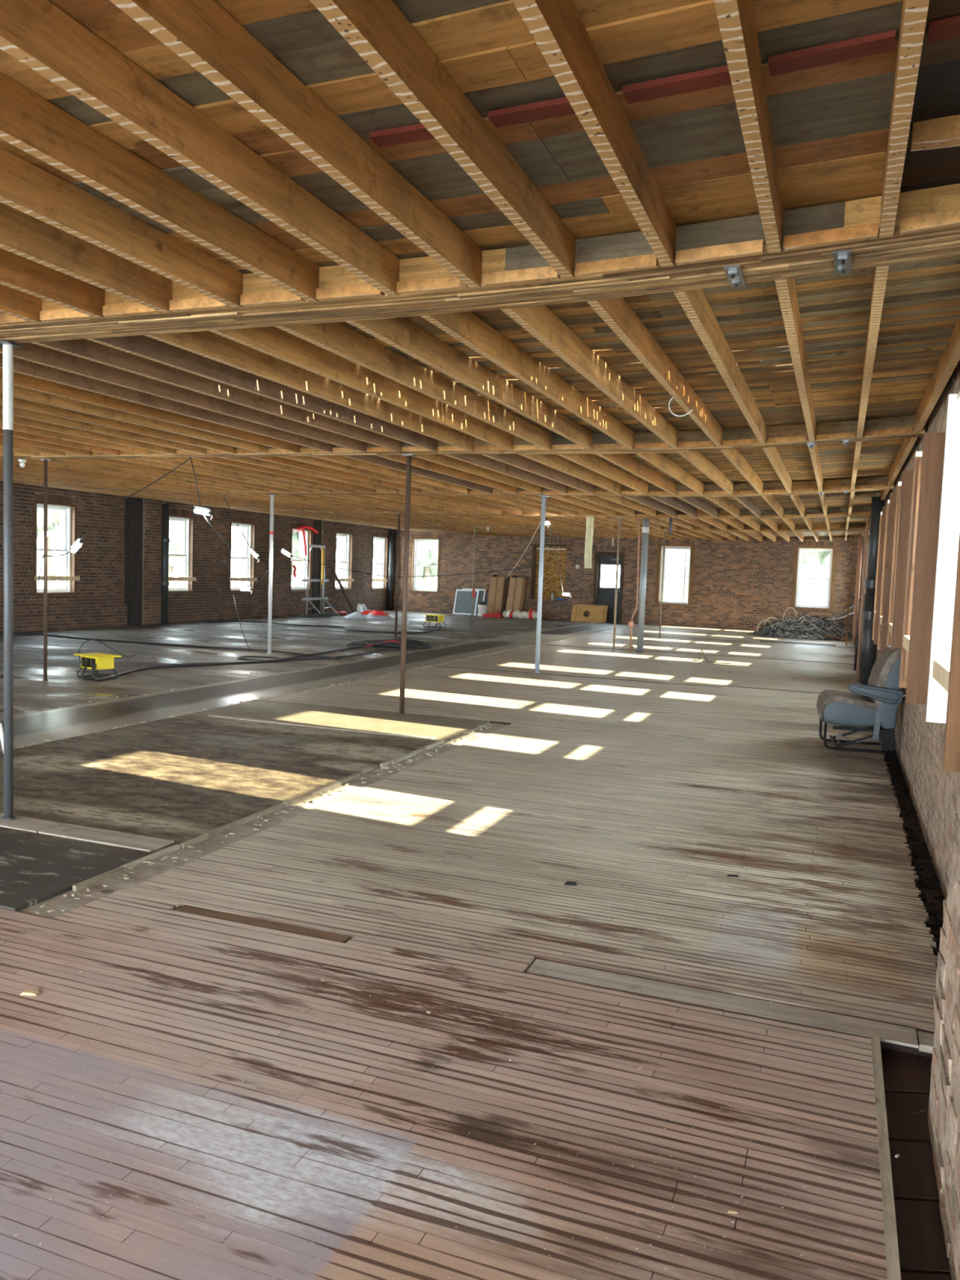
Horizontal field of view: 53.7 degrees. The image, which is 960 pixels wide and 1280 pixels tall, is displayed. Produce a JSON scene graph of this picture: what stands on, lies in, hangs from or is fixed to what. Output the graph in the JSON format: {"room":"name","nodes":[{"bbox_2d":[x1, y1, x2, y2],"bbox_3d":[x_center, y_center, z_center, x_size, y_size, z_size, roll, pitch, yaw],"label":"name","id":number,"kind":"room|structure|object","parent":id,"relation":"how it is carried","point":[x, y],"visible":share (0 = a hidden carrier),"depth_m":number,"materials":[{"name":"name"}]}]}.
{"room":"empty warehouse interior","nodes":[
{"label":"empty warehouse interior","id":0,"kind":"room"},
{"bbox_2d":[0,481,392,633],"bbox_3d":[-9.437,-1.545,17.193,0.520,3.210,35.600,4,4,21],"label":"wall","id":1,"kind":"structure","parent":0,"point":[119,560],"depth_m":21.67,"materials":[{"name":"brown brick"}]},
{"bbox_2d":[33,500,79,595],"bbox_3d":[-8.612,-1.830,19.158,0.270,1.858,1.155,4,4,21],"label":"window","id":2,"kind":"structure","parent":1,"relation":"in","point":[70,578],"depth_m":19.52,"materials":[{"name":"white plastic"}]},
{"bbox_2d":[160,503,169,623],"bbox_3d":[-7.327,-1.763,22.068,0.197,2.780,0.200,4,4,21],"label":"drain pipe","id":3,"kind":"object","parent":1,"relation":"attached to","point":[165,529],"visible":1,"depth_m":22.00,"materials":[{"name":"black metal"}]},
{"bbox_2d":[168,514,196,593],"bbox_3d":[-7.260,-2.044,22.725,0.270,1.858,1.155,4,4,21],"label":"window","id":4,"kind":"structure","parent":1,"relation":"in","point":[188,578],"depth_m":23.11,"materials":[{"name":"white plastic"}]},
{"bbox_2d":[228,520,257,592],"bbox_3d":[-6.348,-2.188,25.134,0.270,1.858,1.195,4,4,21],"label":"window","id":5,"kind":"structure","parent":1,"relation":"in","point":[250,579],"depth_m":25.52,"materials":[{"name":"white plastic"}]},
{"bbox_2d":[292,564,296,577],"bbox_3d":[-5.361,-1.987,27.411,0.090,0.390,0.184,4,4,21],"label":"tape","id":6,"kind":"object","parent":1,"relation":"attached to","point":[293,566],"visible":1,"depth_m":27.39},
{"bbox_2d":[289,527,311,591],"bbox_3d":[-5.335,-2.352,27.844,0.242,1.858,1.150,4,4,21],"label":"window","id":7,"kind":"structure","parent":1,"relation":"in","point":[308,532],"depth_m":28.25,"materials":[{"name":"white plastic"}]},
{"bbox_2d":[296,524,318,533],"bbox_3d":[-5.072,-3.262,27.970,0.090,0.227,1.125,4,4,21],"label":"tape","id":8,"kind":"object","parent":1,"relation":"attached to","point":[304,526],"visible":1,"depth_m":27.93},
{"bbox_2d":[301,528,306,555],"bbox_3d":[-5.152,-2.890,27.818,0.090,0.852,0.307,4,4,21],"label":"tape","id":9,"kind":"object","parent":8,"relation":"hanging from","point":[302,529],"visible":0.97,"depth_m":27.82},
{"bbox_2d":[333,531,354,591],"bbox_3d":[-4.409,-2.495,30.250,0.270,1.858,1.195,4,4,21],"label":"window","id":10,"kind":"structure","parent":1,"relation":"in","point":[348,580],"depth_m":30.66,"materials":[{"name":"white plastic"}]},
{"bbox_2d":[371,535,388,590],"bbox_3d":[-3.508,-2.638,32.626,0.270,1.858,1.225,4,4,21],"label":"window","id":11,"kind":"structure","parent":1,"relation":"in","point":[384,540],"depth_m":33.04,"materials":[{"name":"white plastic"}]},
{"bbox_2d":[0,609,951,1279],"bbox_3d":[-2.268,0.434,14.488,15.650,0.181,35.800,4,4,21],"label":"floor","id":12,"kind":"structure","parent":0,"point":[325,993],"depth_m":3.63,"materials":[{"name":"brown wood"}]},
{"bbox_2d":[0,722,4,754],"bbox_3d":[-3.562,0.735,7.082,0.075,0.234,0.032,2,4,-6],"label":"pipe stub","id":13,"kind":"object","parent":12,"relation":"on","point":[2,733],"visible":0.6,"depth_m":7.07,"materials":[{"name":"white plastic"}]},
{"bbox_2d":[0,341,23,820],"bbox_3d":[-2.592,-0.298,5.217,0.106,2.610,0.106,4,4,21],"label":"steel post","id":14,"kind":"object","parent":12,"relation":"on","point":[7,346],"visible":1,"depth_m":5.19,"materials":[{"name":"metal"}]},
{"bbox_2d":[19,989,39,995],"bbox_3d":[-1.542,1.206,3.249,0.060,0.010,0.024,2,4,3],"label":"chip","id":15,"kind":"object","parent":12,"relation":"on","point":[28,992],"visible":1,"depth_m":3.24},
{"bbox_2d":[39,458,51,680],"bbox_3d":[-5.170,-0.823,11.292,0.092,2.631,0.092,4,4,21],"label":"steel post","id":16,"kind":"object","parent":12,"relation":"on","point":[45,495],"visible":1,"depth_m":11.28,"materials":[{"name":"metal"}]},
{"bbox_2d":[36,530,90,586],"bbox_3d":[-4.872,-0.953,11.129,0.791,0.676,0.087,4,4,21],"label":"work light","id":17,"kind":"object","parent":16,"relation":"attached to","point":[76,545],"visible":1,"depth_m":11.05,"materials":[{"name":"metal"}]},
{"bbox_2d":[73,652,121,679],"bbox_3d":[-4.748,0.329,11.780,0.500,0.292,0.340,5,5,35],"label":"box","id":18,"kind":"object","parent":12,"relation":"on","point":[103,661],"visible":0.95,"depth_m":11.70,"materials":[{"name":"yellow plastic"}]},
{"bbox_2d":[78,639,146,664],"bbox_3d":[-5.403,0.086,14.232,0.261,0.372,4.778,1,4,-8],"label":"power cable","id":19,"kind":"object","parent":12,"relation":"on","point":[90,639],"visible":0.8,"depth_m":13.47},
{"bbox_2d":[0,632,340,659],"bbox_3d":[-5.540,0.075,16.619,7.214,0.031,0.439,4,4,21],"label":"power cable","id":20,"kind":"object","parent":12,"relation":"on","point":[26,633],"visible":0.93,"depth_m":16.51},
{"bbox_2d":[91,644,364,681],"bbox_3d":[-3.430,0.212,14.526,0.624,0.214,6.721,4,5,26],"label":"power cable","id":21,"kind":"object","parent":12,"relation":"on","point":[94,664],"visible":0.94,"depth_m":13.56,"materials":[{"name":"rubber"}]},
{"bbox_2d":[81,648,385,680],"bbox_3d":[-3.327,0.226,14.421,0.725,0.211,6.715,5,5,31],"label":"power cable","id":22,"kind":"object","parent":12,"relation":"on","point":[368,652],"visible":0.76,"depth_m":14.78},
{"bbox_2d":[236,655,284,662],"bbox_3d":[-3.381,0.282,14.633,0.794,0.046,0.542,4,4,21],"label":"cable coil","id":23,"kind":"object","parent":12,"relation":"on","point":[242,658],"visible":0.94,"depth_m":14.75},
{"bbox_2d":[266,493,278,653],"bbox_3d":[-3.467,-1.089,15.729,0.136,2.631,0.136,4,4,21],"label":"steel post","id":24,"kind":"object","parent":12,"relation":"on","point":[272,495],"visible":1,"depth_m":15.70,"materials":[{"name":"metal"}]},
{"bbox_2d":[222,495,269,568],"bbox_3d":[-3.899,-1.807,15.829,0.929,1.188,0.060,4,4,21],"label":"work light","id":25,"kind":"object","parent":24,"relation":"attached to","point":[251,549],"visible":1,"depth_m":15.79,"materials":[{"name":"metal"}]},
{"bbox_2d":[224,561,269,593],"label":"work light","id":26,"kind":"object","parent":24,"relation":"attached to","point":[242,588],"depth_m":15.87,"materials":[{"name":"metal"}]},
{"bbox_2d":[233,595,251,651],"label":"power cable","id":27,"kind":"object","parent":26,"relation":"hanging from","point":[233,595],"depth_m":15.88,"materials":[{"name":"rubber"}]},
{"bbox_2d":[272,546,403,577],"bbox_3d":[-2.299,-1.256,15.277,2.375,0.411,0.060,4,4,21],"label":"work light","id":28,"kind":"object","parent":24,"relation":"attached to","point":[284,551],"depth_m":15.46,"materials":[{"name":"metal"}]},
{"bbox_2d":[290,613,345,617],"bbox_3d":[-4.597,-0.704,27.167,0.139,0.113,1.914,6,6,41],"label":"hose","id":29,"kind":"object","parent":12,"relation":"on","point":[317,615],"visible":1,"depth_m":27.16,"materials":[{"name":"red plastic"}]},
{"bbox_2d":[201,620,438,633],"bbox_3d":[-3.916,-0.358,22.729,5.805,0.115,2.477,2,4,-2],"label":"power cable","id":30,"kind":"object","parent":12,"relation":"on","point":[345,628],"visible":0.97,"depth_m":23.04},
{"bbox_2d":[301,544,339,615],"bbox_3d":[-4.574,-1.730,27.764,0.592,2.075,1.440,4,4,21],"label":"scaffold","id":31,"kind":"object","parent":12,"relation":"on","point":[307,580],"visible":0.88,"depth_m":27.56,"materials":[{"name":"metal"}]},
{"bbox_2d":[321,547,324,586],"bbox_3d":[-4.656,-2.164,28.133,0.054,1.122,0.124,4,4,21],"label":"rope","id":32,"kind":"object","parent":31,"relation":"hanging from","point":[322,548],"visible":1,"depth_m":28.10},
{"bbox_2d":[327,560,355,613],"bbox_3d":[-4.300,-1.634,29.487,0.065,1.650,1.168,6,6,43],"label":"plank","id":33,"kind":"object","parent":12,"relation":"on","point":[328,562],"visible":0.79,"depth_m":29.46,"materials":[{"name":"brown wood"}]},
{"bbox_2d":[337,610,346,616],"bbox_3d":[-4.171,-0.805,28.524,0.211,0.148,0.400,4,4,21],"label":"crate","id":34,"kind":"object","parent":12,"relation":"on","point":[340,611],"visible":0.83,"depth_m":28.43,"materials":[{"name":"plastic"}]},
{"bbox_2d":[356,604,364,611],"bbox_3d":[-3.784,-0.999,30.240,0.156,0.310,0.310,4,4,21],"label":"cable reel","id":35,"kind":"object","parent":12,"relation":"on","point":[358,605],"visible":0.39,"depth_m":30.18,"materials":[{"name":"white plastic"}]},
{"bbox_2d":[343,605,395,619],"bbox_3d":[-3.157,-0.815,27.803,1.518,0.342,1.248,4,4,21],"label":"tarp","id":36,"kind":"object","parent":12,"relation":"on","point":[362,613],"visible":1,"depth_m":27.46,"materials":[{"name":"white plastic"}]},
{"bbox_2d":[357,605,368,612],"bbox_3d":[-3.471,-0.852,28.147,0.429,0.341,0.392,4,4,21],"label":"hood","id":37,"kind":"object","parent":36,"relation":"attached to","point":[362,609],"depth_m":28.08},
{"bbox_2d":[346,637,431,649],"bbox_3d":[-1.740,0.061,17.927,1.498,0.135,1.474,0,5,-23],"label":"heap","id":38,"kind":"object","parent":12,"relation":"on","point":[411,644],"visible":0.94,"depth_m":17.59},
{"bbox_2d":[365,640,400,646],"bbox_3d":[-1.776,0.069,17.582,0.661,0.131,0.145,2,4,-2],"label":"cable","id":39,"kind":"object","parent":38,"relation":"on","point":[390,640],"visible":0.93,"depth_m":17.58,"materials":[{"name":"red plastic"}]},
{"bbox_2d":[386,529,395,610],"bbox_3d":[-3.110,-2.439,33.165,0.234,2.800,0.240,4,4,21],"label":"pipe","id":40,"kind":"object","parent":12,"relation":"on","point":[392,532],"visible":1,"depth_m":33.08,"materials":[{"name":"black metal"}]},
{"bbox_2d":[394,514,402,637],"bbox_3d":[-1.769,-1.368,20.350,0.114,2.631,0.114,4,4,21],"label":"steel post","id":41,"kind":"object","parent":12,"relation":"on","point":[399,515],"visible":1,"depth_m":20.33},
{"bbox_2d":[399,454,416,714],"bbox_3d":[-0.758,-0.548,9.637,0.114,2.631,0.114,4,4,21],"label":"steel post","id":42,"kind":"object","parent":12,"relation":"on","point":[408,474],"visible":1,"depth_m":9.61,"materials":[{"name":"metal"}]},
{"bbox_2d":[408,565,538,577],"bbox_3d":[-0.115,-1.042,14.462,2.109,0.231,0.060,4,4,21],"label":"power cable","id":43,"kind":"object","parent":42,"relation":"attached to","point":[535,566],"depth_m":14.44,"materials":[{"name":"rubber"}]},
{"bbox_2d":[421,613,448,628],"bbox_3d":[-1.158,-0.488,24.348,0.575,0.336,0.391,4,5,26],"label":"box","id":44,"kind":"object","parent":12,"relation":"on","point":[429,618],"visible":0.99,"depth_m":24.24,"materials":[{"name":"yellow plastic"}]},
{"bbox_2d":[453,589,479,615],"bbox_3d":[-0.476,-1.276,32.033,0.840,0.838,0.252,4,5,24],"label":"screen","id":45,"kind":"object","parent":12,"relation":"on","point":[463,599],"visible":1,"depth_m":32.04,"materials":[{"name":"white plastic"}]},
{"bbox_2d":[462,588,485,615],"bbox_3d":[-0.267,-1.288,32.031,0.880,0.877,0.262,4,5,24],"label":"screen","id":46,"kind":"object","parent":12,"relation":"on","point":[482,593],"visible":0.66,"depth_m":31.93,"materials":[{"name":"white plastic"}]},
{"bbox_2d":[470,527,478,626],"bbox_3d":[-0.172,-1.664,25.157,0.114,2.631,0.114,4,4,21],"label":"steel post","id":47,"kind":"object","parent":12,"relation":"on","point":[474,539],"visible":1,"depth_m":25.13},
{"bbox_2d":[477,604,487,616],"bbox_3d":[0.071,-0.964,31.128,0.314,0.380,0.314,4,5,24],"label":"bucket","id":48,"kind":"object","parent":12,"relation":"on","point":[482,608],"visible":0.97,"depth_m":31.01,"materials":[{"name":"plastic"}]},
{"bbox_2d":[484,593,488,613],"bbox_3d":[-0.067,-1.305,32.033,0.920,0.925,0.275,4,5,24],"label":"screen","id":49,"kind":"object","parent":12,"relation":"on","point":[486,601],"visible":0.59,"depth_m":31.92,"materials":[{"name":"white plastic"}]},
{"bbox_2d":[482,611,503,617],"bbox_3d":[0.427,-0.837,30.730,0.660,0.209,0.260,4,5,24],"label":"bag","id":50,"kind":"object","parent":12,"relation":"on","point":[498,615],"visible":1,"depth_m":30.61,"materials":[{"name":"plastic"}]},
{"bbox_2d":[486,573,509,613],"bbox_3d":[0.603,-1.450,31.425,0.583,1.454,0.551,4,4,20],"label":"cardboard box","id":51,"kind":"object","parent":12,"relation":"on","point":[497,589],"visible":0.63,"depth_m":31.33,"materials":[{"name":"brown cardboard"}]},
{"bbox_2d":[505,574,528,612],"bbox_3d":[1.224,-1.407,31.133,0.583,1.454,0.551,4,5,30],"label":"cardboard box","id":52,"kind":"object","parent":12,"relation":"on","point":[517,588],"visible":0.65,"depth_m":31.06,"materials":[{"name":"brown cardboard"}]},
{"bbox_2d":[502,608,542,619],"bbox_3d":[1.348,-0.829,30.429,1.334,0.322,0.336,4,4,21],"label":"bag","id":53,"kind":"object","parent":12,"relation":"on","point":[531,614],"visible":0.94,"depth_m":30.34,"materials":[{"name":"plastic"}]},
{"bbox_2d":[533,495,550,673],"bbox_3d":[0.898,-0.816,14.092,0.150,2.631,0.150,4,4,21],"label":"steel post","id":54,"kind":"object","parent":12,"relation":"on","point":[544,497],"visible":1,"depth_m":14.06,"materials":[{"name":"metal"}]},
{"bbox_2d":[564,880,577,885],"bbox_3d":[0.438,1.175,4.585,0.060,0.016,0.020,2,4,3],"label":"twig","id":55,"kind":"object","parent":12,"relation":"on","point":[568,882],"visible":1,"depth_m":4.58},
{"bbox_2d":[570,604,604,622],"bbox_3d":[3.389,-0.824,29.982,1.020,0.505,0.200,4,5,22],"label":"plywood board","id":56,"kind":"object","parent":12,"relation":"on","point":[596,615],"visible":1,"depth_m":29.97,"materials":[{"name":"wood"}]},
{"bbox_2d":[575,604,608,622],"bbox_3d":[3.495,-0.840,30.017,1.060,0.538,0.190,4,5,22],"label":"plywood board","id":57,"kind":"object","parent":12,"relation":"on","point":[605,611],"visible":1,"depth_m":29.86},
{"bbox_2d":[612,517,622,651],"bbox_3d":[2.686,-1.089,18.668,0.097,2.631,0.097,4,4,21],"label":"steel post","id":58,"kind":"object","parent":12,"relation":"on","point":[619,519],"visible":1,"depth_m":18.65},
{"bbox_2d":[622,643,634,648],"bbox_3d":[3.049,0.127,19.524,0.248,0.107,0.140,4,4,21],"label":"lump","id":59,"kind":"object","parent":12,"relation":"on","point":[626,646],"visible":0.96,"depth_m":19.47,"materials":[{"name":"paint"}]},
{"bbox_2d":[628,519,639,652],"bbox_3d":[3.030,-1.058,18.624,0.158,2.600,0.098,4,4,21],"label":"supply pipe","id":60,"kind":"object","parent":12,"relation":"on","point":[631,624],"visible":1,"depth_m":18.62,"materials":[{"name":"orange metal"}]},
{"bbox_2d":[635,518,648,652],"bbox_3d":[3.212,-1.068,18.705,0.138,2.620,0.140,4,4,21],"label":"duct pipe","id":61,"kind":"object","parent":12,"relation":"on","point":[645,531],"visible":1,"depth_m":18.66,"materials":[{"name":"metal"}]},
{"bbox_2d":[658,530,666,637],"bbox_3d":[4.488,-1.370,23.366,0.079,2.631,0.079,4,4,21],"label":"steel post","id":62,"kind":"object","parent":12,"relation":"on","point":[664,531],"visible":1,"depth_m":23.35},
{"bbox_2d":[692,649,732,663],"bbox_3d":[4.121,0.290,16.985,0.756,0.226,0.222,5,5,36],"label":"tuft","id":63,"kind":"object","parent":12,"relation":"on","point":[700,650],"visible":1,"depth_m":16.93,"materials":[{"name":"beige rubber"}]},
{"bbox_2d":[727,1210,737,1213],"bbox_3d":[0.600,1.358,2.253,0.024,0.003,0.006,2,4,3],"label":"paper scrap","id":64,"kind":"object","parent":12,"relation":"on","point":[728,1211],"visible":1,"depth_m":2.25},
{"bbox_2d":[760,640,835,645],"bbox_3d":[7.724,0.074,23.094,1.750,0.018,0.080,4,4,21],"label":"plank","id":65,"kind":"object","parent":12,"relation":"on","point":[760,641],"visible":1,"depth_m":23.05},
{"bbox_2d":[747,607,852,640],"bbox_3d":[8.811,-0.468,25.764,2.890,0.783,2.361,4,5,28],"label":"heap","id":66,"kind":"object","parent":12,"relation":"on","point":[808,630],"visible":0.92,"depth_m":25.38,"materials":[{"name":"black"}]},
{"bbox_2d":[825,612,853,620],"bbox_3d":[9.633,-0.614,25.052,0.160,0.271,1.493,1,4,-15],"label":"cable","id":67,"kind":"object","parent":66,"relation":"on","point":[852,612],"visible":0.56,"depth_m":25.26,"materials":[{"name":"plastic"}]},
{"bbox_2d":[822,534,856,645],"bbox_3d":[8.683,-1.216,22.934,0.661,2.680,0.113,3,4,8],"label":"prop","id":68,"kind":"object","parent":12,"relation":"on","point":[855,542],"visible":1,"depth_m":22.90,"materials":[{"name":"brown metal"}]},
{"bbox_2d":[853,633,858,671],"bbox_3d":[6.526,0.210,16.400,0.096,0.641,0.053,1,4,-10],"label":"hose","id":69,"kind":"object","parent":12,"relation":"on","point":[857,637],"visible":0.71,"depth_m":16.39,"materials":[{"name":"black rubber"}]},
{"bbox_2d":[851,535,863,644],"bbox_3d":[9.197,-1.201,23.113,0.146,2.660,0.150,4,4,21],"label":"pipe","id":70,"kind":"object","parent":12,"relation":"on","point":[855,618],"visible":0.85,"depth_m":23.07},
{"bbox_2d":[816,645,905,754],"bbox_3d":[3.469,0.522,8.653,0.701,0.936,0.583,3,4,15],"label":"seat","id":71,"kind":"object","parent":12,"relation":"on","point":[876,704],"visible":0.97,"depth_m":8.45,"materials":[{"name":"fabric"}]},
{"bbox_2d":[817,702,880,727],"bbox_3d":[3.391,0.636,8.714,0.526,0.265,0.510,3,4,15],"label":"seat cushion","id":72,"kind":"object","parent":71,"relation":"on","point":[843,714],"depth_m":8.48,"materials":[{"name":"blue fabric"}]},
{"bbox_2d":[856,515,869,675],"bbox_3d":[6.203,-0.710,15.387,0.049,2.600,0.050,4,4,21],"label":"pipe","id":73,"kind":"object","parent":12,"relation":"on","point":[867,516],"visible":1,"depth_m":15.37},
{"bbox_2d":[858,497,884,684],"bbox_3d":[5.913,-0.692,14.319,0.244,2.900,0.244,4,4,21],"label":"pipe","id":74,"kind":"object","parent":12,"relation":"on","point":[867,658],"visible":0.62,"depth_m":14.26,"materials":[{"name":"black metal"}]},
{"bbox_2d":[0,0,959,542],"bbox_3d":[-2.023,-2.529,14.432,16.200,0.519,36.600,4,4,21],"label":"ceiling","id":75,"kind":"structure","parent":0,"point":[294,251],"depth_m":3.69,"materials":[{"name":"brown wood"}]},
{"bbox_2d":[17,458,26,467],"bbox_3d":[-5.462,-2.106,11.326,0.090,0.093,0.090,4,4,21],"label":"holder","id":76,"kind":"object","parent":75,"relation":"attached to","point":[22,464],"visible":1,"depth_m":11.30,"materials":[{"name":"white plastic"}]},
{"bbox_2d":[17,458,26,462],"bbox_3d":[-5.461,-2.139,11.324,0.090,0.028,0.090,4,4,21],"label":"socket","id":77,"kind":"object","parent":76,"relation":"attached to","point":[19,460],"depth_m":11.29,"materials":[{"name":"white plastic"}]},
{"bbox_2d":[124,457,235,551],"bbox_3d":[-3.660,-1.563,11.046,2.239,1.016,0.315,5,5,39],"label":"work light","id":78,"kind":"object","parent":75,"relation":"hanging from","point":[195,510],"visible":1,"depth_m":10.50,"materials":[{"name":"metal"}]},
{"bbox_2d":[545,515,551,537],"bbox_3d":[1.343,-2.252,18.938,0.068,0.424,0.276,5,5,39],"label":"work light","id":79,"kind":"object","parent":75,"relation":"hanging from","point":[546,522],"visible":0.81,"depth_m":18.91,"materials":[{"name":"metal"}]},
{"bbox_2d":[551,525,598,597],"bbox_3d":[1.742,-1.756,20.885,0.808,1.714,3.632,4,4,21],"label":"work light","id":80,"kind":"object","parent":75,"relation":"hanging from","point":[564,594],"visible":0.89,"depth_m":22.54,"materials":[{"name":"metal"}]},
{"bbox_2d":[584,516,593,568],"bbox_3d":[2.176,-1.950,18.963,0.160,1.030,0.066,2,4,5],"label":"strip","id":81,"kind":"object","parent":75,"relation":"hanging from","point":[589,520],"visible":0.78,"depth_m":18.96,"materials":[{"name":"beige plastic"}]},
{"bbox_2d":[668,517,672,535],"bbox_3d":[3.661,-2.180,18.233,0.057,0.338,0.060,4,4,21],"label":"pipe stub","id":82,"kind":"object","parent":75,"relation":"hanging from","point":[670,518],"visible":1,"depth_m":18.21,"materials":[{"name":"grey paint"}]},
{"bbox_2d":[668,397,693,416],"bbox_3d":[1.368,-1.625,6.453,0.169,0.210,0.047,4,4,21],"label":"wire loop","id":83,"kind":"object","parent":75,"relation":"hanging from","point":[672,397],"visible":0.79,"depth_m":6.47,"materials":[{"name":"white plastic"}]},
{"bbox_2d":[392,528,864,634],"bbox_3d":[4.035,-2.042,30.413,16.300,3.210,0.414,4,5,24],"label":"wall","id":84,"kind":"structure","parent":0,"point":[741,584],"depth_m":29.48,"materials":[{"name":"brown brick"}]},
{"bbox_2d":[409,537,440,592],"bbox_3d":[-1.867,-2.595,32.965,1.130,1.878,0.242,4,5,24],"label":"window","id":85,"kind":"structure","parent":84,"relation":"in","point":[414,540],"depth_m":33.07,"materials":[{"name":"white plastic"}]},
{"bbox_2d":[505,522,540,578],"bbox_3d":[1.049,-2.228,25.094,0.018,1.366,12.286,2,4,-2],"label":"lead","id":86,"kind":"object","parent":84,"relation":"attached to","point":[540,522],"visible":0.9,"depth_m":22.58,"materials":[{"name":"beige rubber"}]},
{"bbox_2d":[530,543,566,599],"bbox_3d":[2.261,-2.224,31.084,1.180,1.830,0.170,4,5,24],"label":"window","id":87,"kind":"structure","parent":84,"relation":"in","point":[551,575],"depth_m":31.13,"materials":[{"name":"brown wood"}]},
{"bbox_2d":[592,551,625,622],"bbox_3d":[4.127,-1.693,30.281,0.980,2.240,0.215,4,5,24],"label":"door","id":88,"kind":"structure","parent":84,"relation":"in","point":[602,596],"depth_m":30.28,"materials":[{"name":"black metal"}]},
{"bbox_2d":[654,543,694,606],"bbox_3d":[6.046,-2.017,29.381,1.150,1.901,0.242,4,5,24],"label":"window","id":89,"kind":"structure","parent":84,"relation":"in","point":[677,548],"depth_m":29.34,"materials":[{"name":"glass"}]},
{"bbox_2d":[791,545,837,610],"bbox_3d":[9.752,-1.814,27.699,1.180,1.861,0.242,4,5,24],"label":"window","id":90,"kind":"structure","parent":84,"relation":"in","point":[797,548],"depth_m":27.70,"materials":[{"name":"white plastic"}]},
{"bbox_2d":[857,360,959,1279],"bbox_3d":[4.904,-0.610,11.279,0.535,3.210,34.600,4,4,21],"label":"wall","id":91,"kind":"structure","parent":0,"point":[934,791],"depth_m":2.71,"materials":[{"name":"brick"}]},
{"bbox_2d":[857,542,863,616],"bbox_3d":[9.514,-1.482,23.257,0.380,1.780,1.025,4,4,21],"label":"window","id":92,"kind":"structure","parent":91,"relation":"in","point":[863,542],"depth_m":22.84,"materials":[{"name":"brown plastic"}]},
{"bbox_2d":[862,536,868,620],"bbox_3d":[8.453,-1.313,20.456,0.380,1.780,1.025,4,4,21],"label":"window","id":93,"kind":"structure","parent":91,"relation":"in","point":[868,536],"depth_m":20.02,"materials":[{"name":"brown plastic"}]},
{"bbox_2d":[863,532,869,605],"bbox_3d":[7.526,-1.167,18.010,0.380,1.780,1.025,4,4,21],"label":"window","id":94,"kind":"structure","parent":91,"relation":"in","point":[868,532],"depth_m":18.47,"materials":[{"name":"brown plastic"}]},
{"bbox_2d":[871,506,886,644],"bbox_3d":[5.509,-0.847,12.688,0.380,1.780,1.025,4,4,21],"label":"window","id":95,"kind":"structure","parent":91,"relation":"in","point":[882,517],"depth_m":12.30,"materials":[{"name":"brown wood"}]},
{"bbox_2d":[877,493,896,652],"bbox_3d":[4.798,-0.735,10.811,0.380,1.780,1.025,4,4,21],"label":"window","id":96,"kind":"structure","parent":91,"relation":"in","point":[891,505],"depth_m":10.41,"materials":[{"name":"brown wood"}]},
{"bbox_2d":[886,471,913,652],"bbox_3d":[4.025,-0.612,8.771,0.380,1.780,1.095,4,4,21],"label":"window","id":97,"kind":"structure","parent":91,"relation":"in","point":[904,494],"depth_m":8.39,"materials":[{"name":"brown wood"}]},
{"bbox_2d":[898,432,945,703],"bbox_3d":[3.222,-0.485,6.652,0.380,1.780,1.095,4,4,21],"label":"window","id":98,"kind":"structure","parent":91,"relation":"in","point":[928,464],"depth_m":6.27,"materials":[{"name":"brown wood"}]},
{"bbox_2d":[925,391,959,772],"bbox_3d":[2.340,-0.345,4.325,0.380,1.780,1.050,4,4,21],"label":"window","id":99,"kind":"structure","parent":91,"relation":"in","point":[943,704],"depth_m":4.82,"materials":[{"name":"white plastic"}]},
{"label":"outside","id":100,"kind":"structure","parent":0,"visible":0},
{"bbox_3d":[13.955,3.390,37.758,180.000,0.300,200.000,4,4,21],"label":"ground","id":101,"kind":"structure","parent":100,"visible":0},
{"bbox_2d":[36,507,58,588],"bbox_3d":[-21.060,-4.395,46.328,6.816,13.143,6.438,4,5,25],"label":"tree","id":102,"kind":"object","parent":101,"relation":"on","point":[52,514],"visible":0.02,"depth_m":45.97,"materials":[{"name":"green plant"}]},
{"bbox_2d":[168,520,178,587],"bbox_3d":[-19.514,-5.398,61.413,5.518,13.045,9.616,1,4,-9],"label":"tree","id":103,"kind":"object","parent":101,"relation":"on","point":[173,525],"visible":0.14,"depth_m":59.26,"materials":[{"name":"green plant"}]},
{"bbox_2d":[291,531,340,575],"bbox_3d":[-13.910,-5.813,69.403,7.099,13.096,5.892,1,4,-16],"label":"tree","id":104,"kind":"object","parent":101,"relation":"on","point":[295,535],"visible":0.02,"depth_m":68.39,"materials":[{"name":"green plant"}]},
{"bbox_2d":[373,539,377,561],"bbox_3d":[-7.233,-7.120,90.780,9.396,13.045,6.580,1,4,-20],"label":"tree","id":105,"kind":"object","parent":101,"relation":"on","point":[375,541],"visible":0.02,"depth_m":89.95,"materials":[{"name":"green plant"}]},
{"bbox_2d":[417,541,438,588],"bbox_3d":[-3.245,-5.207,66.228,5.892,13.096,7.099,5,5,34],"label":"tree","id":106,"kind":"object","parent":101,"relation":"on","point":[428,552],"visible":0.15,"depth_m":64.80,"materials":[{"name":"green plant"}]},
{"bbox_2d":[663,567,828,605],"bbox_3d":[15.140,-0.229,44.590,14.600,6.000,6.600,4,4,21],"label":"outbuilding","id":107,"kind":"structure","parent":101,"relation":"on","point":[811,592],"depth_m":41.98,"materials":[{"name":"white"}]},
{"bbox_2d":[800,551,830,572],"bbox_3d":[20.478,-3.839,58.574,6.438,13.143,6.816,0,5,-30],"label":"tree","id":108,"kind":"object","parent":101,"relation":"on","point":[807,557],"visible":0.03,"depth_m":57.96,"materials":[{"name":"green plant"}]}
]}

